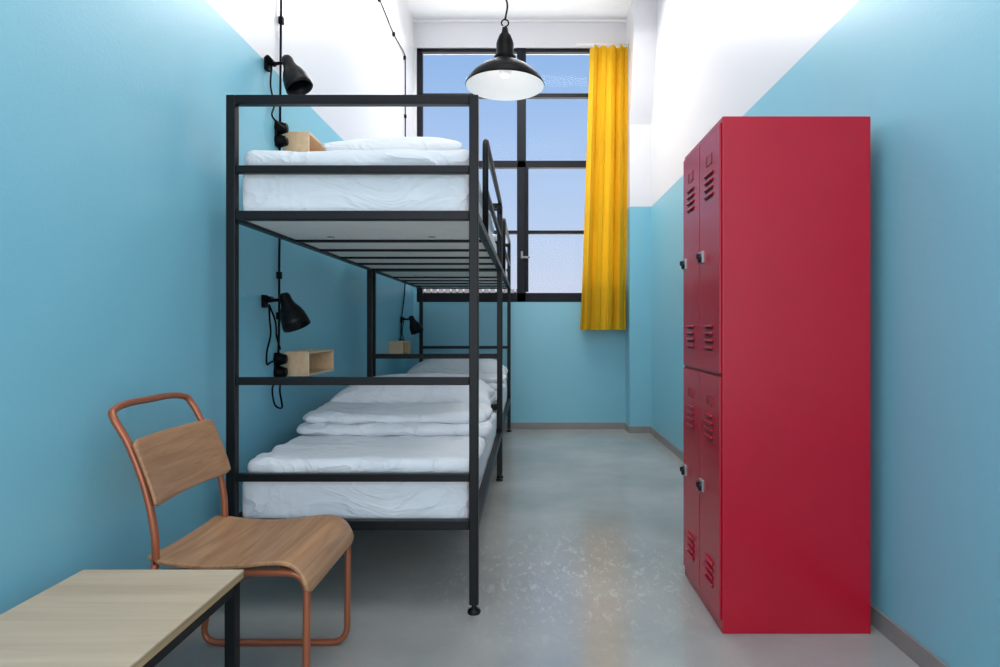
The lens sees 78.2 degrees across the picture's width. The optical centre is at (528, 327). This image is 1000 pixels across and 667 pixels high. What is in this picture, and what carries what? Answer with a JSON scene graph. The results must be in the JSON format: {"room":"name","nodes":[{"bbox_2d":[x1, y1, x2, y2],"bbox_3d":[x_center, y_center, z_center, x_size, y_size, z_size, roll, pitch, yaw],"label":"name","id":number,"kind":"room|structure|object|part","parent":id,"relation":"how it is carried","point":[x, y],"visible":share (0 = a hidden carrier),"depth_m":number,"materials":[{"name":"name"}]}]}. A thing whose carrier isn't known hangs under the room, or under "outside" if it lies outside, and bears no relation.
{"room":"dormitory","nodes":[
{"label":"dormitory","id":0,"kind":"room"},
{"bbox_2d":[0,0,413,614],"bbox_3d":[-1.305,-1.115,2.515,0.120,4.410,8.630,0,0,0],"label":"wall","id":1,"kind":"structure","parent":0,"point":[113,112],"depth_m":1.97,"materials":[{"name":"paint"}]},
{"bbox_2d":[273,148,287,376],"bbox_3d":[-1.219,-0.320,3.020,0.050,1.140,0.064,0,0,0],"label":"cable","id":2,"kind":"object","parent":1,"relation":"attached to","point":[279,371],"depth_m":3.02,"materials":[{"name":"black plastic"}]},
{"bbox_2d":[264,55,312,128],"bbox_3d":[-1.132,-1.126,2.904,0.225,0.321,0.167,0,0,0],"label":"wall lamp","id":3,"kind":"object","parent":1,"relation":"attached to","point":[296,81],"depth_m":2.88,"materials":[{"name":"black metal"}]},
{"bbox_2d":[284,131,326,151],"bbox_3d":[-1.182,-0.938,3.320,0.125,0.125,0.400,0,0,0],"label":"wall shelf","id":4,"kind":"object","parent":1,"relation":"attached to","point":[299,141],"visible":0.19,"depth_m":3.12,"materials":[{"name":"brown wood"}]},
{"bbox_2d":[284,349,333,375],"bbox_3d":[-1.182,0.182,3.320,0.125,0.125,0.400,0,0,0],"label":"wall shelf","id":5,"kind":"object","parent":1,"relation":"attached to","point":[308,362],"visible":0.84,"depth_m":3.21,"materials":[{"name":"brown wood"}]},
{"bbox_2d":[389,341,410,353],"bbox_3d":[-1.182,0.182,5.630,0.125,0.125,0.360,0,0,0],"label":"wall shelf","id":6,"kind":"object","parent":1,"relation":"attached to","point":[395,347],"visible":0.77,"depth_m":5.45,"materials":[{"name":"brown wood"}]},
{"bbox_2d":[400,315,423,339],"bbox_3d":[-1.132,0.000,5.934,0.225,0.244,0.128,0,0,0],"label":"wall lamp","id":7,"kind":"object","parent":1,"relation":"attached to","point":[415,327],"depth_m":5.91,"materials":[{"name":"black metal"}]},
{"bbox_2d":[274,121,288,134],"bbox_3d":[-1.220,-0.987,3.030,0.050,0.064,0.064,0,0,0],"label":"wall socket","id":8,"kind":"object","parent":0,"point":[279,130],"depth_m":3.01,"materials":[{"name":"black plastic"}]},
{"bbox_2d":[274,134,288,147],"bbox_3d":[-1.220,-0.923,3.030,0.050,0.064,0.064,0,0,0],"label":"wall socket","id":9,"kind":"object","parent":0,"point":[280,141],"depth_m":3.01,"materials":[{"name":"black plastic"}]},
{"bbox_2d":[261,292,310,408],"bbox_3d":[-1.127,0.116,2.903,0.233,0.565,0.202,0,0,12],"label":"wall lamp","id":10,"kind":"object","parent":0,"point":[293,317],"depth_m":2.85,"materials":[{"name":"black metal"}]},
{"bbox_3d":[-1.187,-0.130,2.870,0.097,0.026,0.015,0,0,0],"label":"arm","id":11,"kind":"part","parent":10,"relation":"part of","materials":[{"name":"black metal"}]},
{"bbox_3d":[-1.212,0.033,2.923,0.051,0.288,0.118,0,0,0],"label":"cord","id":12,"kind":"part","parent":10,"relation":"part of","materials":[{"name":"black rubber"}]},
{"bbox_3d":[-1.216,-0.003,2.935,0.020,0.219,0.138,0,0,-4],"label":"cord","id":13,"kind":"part","parent":10,"relation":"part of","materials":[{"name":"black rubber"}]},
{"bbox_3d":[-1.214,0.323,2.974,0.027,0.151,0.099,0,0,7],"label":"cord","id":14,"kind":"part","parent":10,"relation":"part of","materials":[{"name":"black rubber"}]},
{"bbox_2d":[279,292,310,332],"bbox_3d":[-1.094,-0.072,2.854,0.148,0.189,0.128,0,0,0],"label":"shade","id":15,"kind":"object","parent":10,"relation":"attached to","point":[292,317],"depth_m":2.83,"materials":[{"name":"black metal"}]},
{"bbox_2d":[274,0,406,340],"bbox_3d":[-1.220,-1.246,4.565,0.050,2.963,3.134,0,0,0],"label":"cable","id":16,"kind":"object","parent":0,"point":[280,141],"depth_m":3.04,"materials":[{"name":"black plastic"}]},
{"bbox_2d":[406,0,631,18],"bbox_3d":[0.013,-3.370,2.515,2.815,0.100,8.630,0,0,0],"label":"ceiling","id":17,"kind":"structure","parent":0,"point":[419,9],"depth_m":6.38,"materials":[{"name":"white paint"}]},
{"bbox_2d":[465,0,544,100],"bbox_3d":[-0.123,-2.280,3.150,0.406,2.080,0.406,0,0,0],"label":"pendant lamp","id":18,"kind":"object","parent":17,"relation":"hanging from","point":[504,77],"visible":1,"depth_m":3.21,"materials":[{"name":"black metal"}]},
{"bbox_3d":[-0.123,-1.393,3.150,0.406,0.305,0.406,0,0,0],"label":"lamp shade","id":19,"kind":"part","parent":18,"relation":"part of","materials":[{"name":"black metal"}]},
{"bbox_3d":[-0.123,-1.325,3.150,0.068,0.080,0.068,0,0,0],"label":"bulb","id":20,"kind":"part","parent":18,"relation":"part of","materials":[{"name":"white glass"}]},
{"bbox_3d":[-0.120,-2.450,3.150,0.029,1.741,0.010,0,0,0],"label":"cord","id":21,"kind":"part","parent":18,"relation":"part of","materials":[{"name":"black rubber"}]},
{"bbox_2d":[414,22,625,421],"bbox_3d":[0.013,-1.115,6.720,2.515,4.410,0.180,0,0,0],"label":"wall","id":22,"kind":"structure","parent":0,"point":[561,371],"depth_m":6.63,"materials":[{"name":"paint"}]},
{"bbox_2d":[417,48,616,301],"bbox_3d":[-0.083,-1.655,6.665,2.265,2.750,0.090,0,0,0],"label":"frame","id":23,"kind":"object","parent":22,"relation":"attached to","point":[522,166],"visible":0.4,"depth_m":6.64,"materials":[{"name":"black metal"}]},
{"bbox_2d":[521,251,529,258],"bbox_3d":[-0.038,-0.786,6.612,0.098,0.076,0.055,0,0,0],"label":"handle","id":24,"kind":"object","parent":23,"relation":"attached to","point":[522,256],"visible":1,"depth_m":6.58,"materials":[{"name":"silver metal"}]},
{"bbox_2d":[413,19,625,21],"bbox_3d":[-0.100,-3.310,6.615,2.290,0.020,0.030,0,0,0],"label":"trim","id":25,"kind":"structure","parent":22,"relation":"attached to","point":[414,20],"depth_m":6.60,"materials":[{"name":"white paint"}]},
{"bbox_2d":[504,422,650,432],"bbox_3d":[0.013,1.055,6.494,2.515,0.070,0.272,0,0,0],"label":"baseboard","id":26,"kind":"structure","parent":22,"relation":"attached to","point":[514,425],"depth_m":6.62,"materials":[{"name":"grey"}]},
{"bbox_2d":[576,43,627,329],"bbox_3d":[0.770,-1.488,6.476,0.545,3.015,0.202,0,0,0],"label":"curtain","id":27,"kind":"object","parent":22,"relation":"hanging from","point":[603,301],"visible":1,"depth_m":6.48,"materials":[{"name":"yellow fabric"}]},
{"bbox_3d":[0.770,-2.985,6.460,0.540,0.020,0.020,0,0,0],"label":"rail","id":28,"kind":"part","parent":27,"relation":"part of","materials":[{"name":"white metal"}]},
{"bbox_2d":[626,0,656,425],"bbox_3d":[1.157,-1.115,6.360,0.225,4.410,0.540,0,0,0],"label":"pilaster","id":29,"kind":"object","parent":22,"relation":"attached to","point":[641,20],"visible":0.83,"depth_m":6.37,"materials":[{"name":"paint"}]},
{"bbox_2d":[155,429,919,666],"bbox_3d":[0.013,1.140,2.515,2.815,0.100,8.630,0,0,0],"label":"floor","id":30,"kind":"structure","parent":0,"point":[581,564],"depth_m":2.51,"materials":[{"name":"grey concrete"}]},
{"bbox_2d":[0,570,243,666],"bbox_3d":[-0.961,0.863,1.218,0.422,0.455,0.795,0,0,0],"label":"side table","id":31,"kind":"object","parent":30,"relation":"on","point":[90,618],"visible":1,"depth_m":1.37,"materials":[{"name":"brown wood"}]},
{"bbox_3d":[-0.961,0.874,1.216,0.413,0.432,0.773,0,0,0],"label":"steel frame","id":32,"kind":"part","parent":31,"relation":"part of","materials":[{"name":"black metal"}]},
{"bbox_2d":[108,392,353,666],"bbox_3d":[-0.900,0.650,1.915,0.587,0.879,0.443,0,0,0],"label":"chair","id":33,"kind":"object","parent":30,"relation":"on","point":[167,463],"visible":0.96,"depth_m":1.87,"materials":[{"name":"brown wood"}]},
{"bbox_3d":[-1.078,0.406,1.915,0.091,0.188,0.427,0,0,0],"label":"backrest","id":34,"kind":"part","parent":33,"relation":"part of","materials":[{"name":"brown wood"}]},
{"bbox_3d":[-0.869,0.869,1.720,0.514,0.442,0.020,0,0,0],"label":"frame","id":35,"kind":"part","parent":33,"relation":"part of","materials":[{"name":"orange metal"}]},
{"bbox_3d":[-0.841,0.690,1.915,0.469,0.099,0.443,0,0,0],"label":"seat","id":36,"kind":"part","parent":33,"relation":"part of","materials":[{"name":"brown wood"}]},
{"bbox_3d":[-0.869,0.869,2.110,0.514,0.442,0.020,0,0,0],"label":"frame","id":37,"kind":"part","parent":33,"relation":"part of","materials":[{"name":"orange metal"}]},
{"bbox_2d":[226,95,502,615],"bbox_3d":[-0.673,0.091,3.365,0.976,1.999,2.082,0,0,0],"label":"bunk bed","id":38,"kind":"object","parent":30,"relation":"on","point":[371,241],"visible":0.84,"depth_m":2.33,"materials":[{"name":"black metal"}]},
{"bbox_3d":[-1.135,0.084,2.350,0.035,1.942,0.035,0,0,0],"label":"post","id":39,"kind":"part","parent":38,"relation":"part of","materials":[{"name":"black metal"}]},
{"bbox_2d":[242,412,495,517],"bbox_3d":[-0.672,0.670,3.361,0.893,0.166,1.984,0,0,0],"label":"mattress","id":40,"kind":"object","parent":38,"relation":"on","point":[259,499],"visible":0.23,"depth_m":2.37,"materials":[{"name":"white fabric"}]},
{"bbox_2d":[247,434,489,472],"bbox_3d":[-0.659,0.545,2.943,0.924,0.095,1.133,0,0,0],"label":"duvet","id":41,"kind":"object","parent":40,"relation":"on","point":[303,453],"visible":0.58,"depth_m":2.45,"materials":[{"name":"white fabric"}]},
{"bbox_2d":[296,402,493,436],"bbox_3d":[-0.647,0.462,3.128,0.944,0.132,0.542,0,0,0],"label":"duvet","id":42,"kind":"object","parent":41,"relation":"on","point":[376,419],"visible":0.95,"depth_m":2.92,"materials":[{"name":"white fabric"}]},
{"bbox_2d":[329,373,495,406],"bbox_3d":[-0.653,0.422,3.641,0.889,0.303,0.582,0,0,0],"label":"pillow","id":43,"kind":"object","parent":40,"relation":"on","point":[390,394],"visible":0.55,"depth_m":3.38,"materials":[{"name":"white fabric"}]},
{"bbox_2d":[242,175,496,252],"bbox_3d":[-0.672,-0.519,3.361,0.892,0.177,1.983,0,0,0],"label":"mattress","id":44,"kind":"object","parent":38,"relation":"on","point":[260,192],"visible":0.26,"depth_m":2.37,"materials":[{"name":"white fabric"}]},
{"bbox_2d":[244,148,493,233],"bbox_3d":[-0.672,-0.656,3.226,0.903,0.100,1.719,0,0,0],"label":"duvet","id":45,"kind":"object","parent":44,"relation":"on","point":[401,156],"visible":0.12,"depth_m":2.38,"materials":[{"name":"white fabric"}]},
{"bbox_2d":[322,137,462,150],"bbox_3d":[-0.568,-0.759,2.789,0.583,0.139,0.484,0,0,0],"label":"pillow","id":46,"kind":"object","parent":45,"relation":"on","point":[381,143],"visible":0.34,"depth_m":2.56,"materials":[{"name":"white fabric"}]},
{"bbox_3d":[-1.135,0.084,4.380,0.035,1.942,0.035,0,0,0],"label":"post","id":47,"kind":"part","parent":38,"relation":"part of","materials":[{"name":"black metal"}]},
{"bbox_3d":[-0.210,0.084,2.350,0.035,1.942,0.035,0,0,0],"label":"post","id":48,"kind":"part","parent":38,"relation":"part of","materials":[{"name":"black metal"}]},
{"bbox_3d":[-0.206,-0.659,3.635,0.029,0.499,1.478,0,0,0],"label":"guard rail","id":49,"kind":"part","parent":38,"relation":"part of","materials":[{"name":"black metal"}]},
{"bbox_3d":[-0.206,-0.657,3.636,0.022,0.025,1.452,0,0,0],"label":"guard rail","id":50,"kind":"part","parent":38,"relation":"part of","materials":[{"name":"black metal"}]},
{"bbox_3d":[-0.210,0.084,4.380,0.035,1.942,0.035,0,0,0],"label":"post","id":51,"kind":"part","parent":38,"relation":"part of","materials":[{"name":"black metal"}]},
{"bbox_2d":[373,207,510,477],"bbox_3d":[-0.673,0.091,5.465,0.976,1.999,2.042,0,0,0],"label":"bunk bed","id":52,"kind":"object","parent":30,"relation":"on","point":[422,280],"visible":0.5,"depth_m":5.55,"materials":[{"name":"black metal"}]},
{"bbox_3d":[-1.135,0.084,4.470,0.035,1.942,0.035,0,0,0],"label":"post","id":53,"kind":"part","parent":52,"relation":"part of","materials":[{"name":"black metal"}]},
{"bbox_3d":[-1.135,0.084,6.460,0.035,1.942,0.035,0,0,0],"label":"post","id":54,"kind":"part","parent":52,"relation":"part of","materials":[{"name":"black metal"}]},
{"bbox_2d":[492,386,506,427],"bbox_3d":[-0.673,0.669,5.461,0.895,0.166,1.944,0,0,0],"label":"mattress","id":55,"kind":"object","parent":52,"relation":"on","point":[505,390],"visible":0.07,"depth_m":5.74,"materials":[{"name":"white fabric"}]},
{"bbox_2d":[406,359,507,374],"bbox_3d":[-0.650,0.421,5.758,0.896,0.302,0.586,0,0,0],"label":"pillow","id":56,"kind":"object","parent":55,"relation":"on","point":[451,366],"visible":0.49,"depth_m":5.51,"materials":[{"name":"white fabric"}]},
{"bbox_2d":[491,390,503,403],"bbox_3d":[-0.662,0.545,5.062,0.921,0.103,1.129,0,0,0],"label":"duvet","id":57,"kind":"object","parent":55,"relation":"on","point":[494,401],"visible":0.05,"depth_m":4.51,"materials":[{"name":"white fabric"}]},
{"bbox_2d":[458,374,506,389],"bbox_3d":[-0.648,0.463,5.243,0.923,0.126,0.532,0,0,0],"label":"duvet","id":58,"kind":"object","parent":57,"relation":"on","point":[489,379],"visible":0.17,"depth_m":5.03,"materials":[{"name":"white fabric"}]},
{"bbox_3d":[-0.210,0.084,4.470,0.035,1.942,0.035,0,0,0],"label":"post","id":59,"kind":"part","parent":52,"relation":"part of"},
{"bbox_3d":[-0.206,-0.659,5.735,0.029,0.499,1.438,0,0,0],"label":"guard rail","id":60,"kind":"part","parent":52,"relation":"part of","materials":[{"name":"black metal"}]},
{"bbox_3d":[-0.206,-0.657,5.736,0.022,0.025,1.412,0,0,0],"label":"guard rail","id":61,"kind":"part","parent":52,"relation":"part of","materials":[{"name":"black metal"}]},
{"bbox_3d":[-0.210,0.084,6.460,0.035,1.942,0.035,0,0,0],"label":"post","id":62,"kind":"part","parent":52,"relation":"part of","materials":[{"name":"black metal"}]},
{"bbox_2d":[680,116,870,633],"bbox_3d":[0.938,0.168,2.454,0.560,1.845,0.533,0,0,0],"label":"tall cabinet","id":63,"kind":"object","parent":30,"relation":"on","point":[775,469],"visible":1,"depth_m":2.19,"materials":[{"name":"red metal"}]},
{"bbox_3d":[0.685,-0.285,2.584,0.008,0.899,0.252,0,0,0],"label":"door","id":64,"kind":"part","parent":63,"relation":"part of","materials":[{"name":"red metal"}]},
{"bbox_3d":[0.685,0.610,2.584,0.008,0.871,0.252,0,0,0],"label":"door","id":65,"kind":"part","parent":63,"relation":"part of","materials":[{"name":"red metal"}]},
{"bbox_3d":[0.681,-0.636,2.323,0.002,0.033,0.060,0,0,0],"label":"number plate","id":66,"kind":"part","parent":63,"relation":"part of","materials":[{"name":"red metal"}]},
{"bbox_3d":[0.681,0.273,2.323,0.002,0.033,0.060,0,0,0],"label":"number plate","id":67,"kind":"part","parent":63,"relation":"part of","materials":[{"name":"red metal"}]},
{"bbox_3d":[0.685,-0.285,2.323,0.008,0.899,0.252,0,0,0],"label":"door","id":68,"kind":"part","parent":63,"relation":"part of","materials":[{"name":"red metal"}]},
{"bbox_3d":[0.685,0.610,2.323,0.008,0.871,0.252,0,0,0],"label":"door","id":69,"kind":"part","parent":63,"relation":"part of","materials":[{"name":"red metal"}]},
{"bbox_2d":[651,0,999,666],"bbox_3d":[1.330,-1.115,2.515,0.120,4.410,8.630,0,0,0],"label":"wall","id":70,"kind":"structure","parent":0,"point":[925,73],"depth_m":2.05,"materials":[{"name":"paint"}]},
{"bbox_2d":[650,427,949,666],"bbox_3d":[1.264,1.055,2.285,0.012,0.070,8.170,0,0,0],"label":"baseboard","id":71,"kind":"structure","parent":70,"relation":"attached to","point":[902,639],"depth_m":2.09,"materials":[{"name":"grey"}]},
{"label":"outside","id":72,"kind":"structure","parent":0,"visible":0},
{"bbox_3d":[0.000,1.140,13.440,18.000,0.100,13.120,0,0,0],"label":"ground","id":73,"kind":"structure","parent":72,"visible":0},
{"bbox_2d":[423,289,516,292],"bbox_3d":[-2.050,0.161,11.950,3.900,1.859,0.100,0,0,0],"label":"fence","id":74,"kind":"object","parent":73,"relation":"on","point":[427,290],"visible":0.06,"depth_m":11.90,"materials":[{"name":"metal"}]}
]}

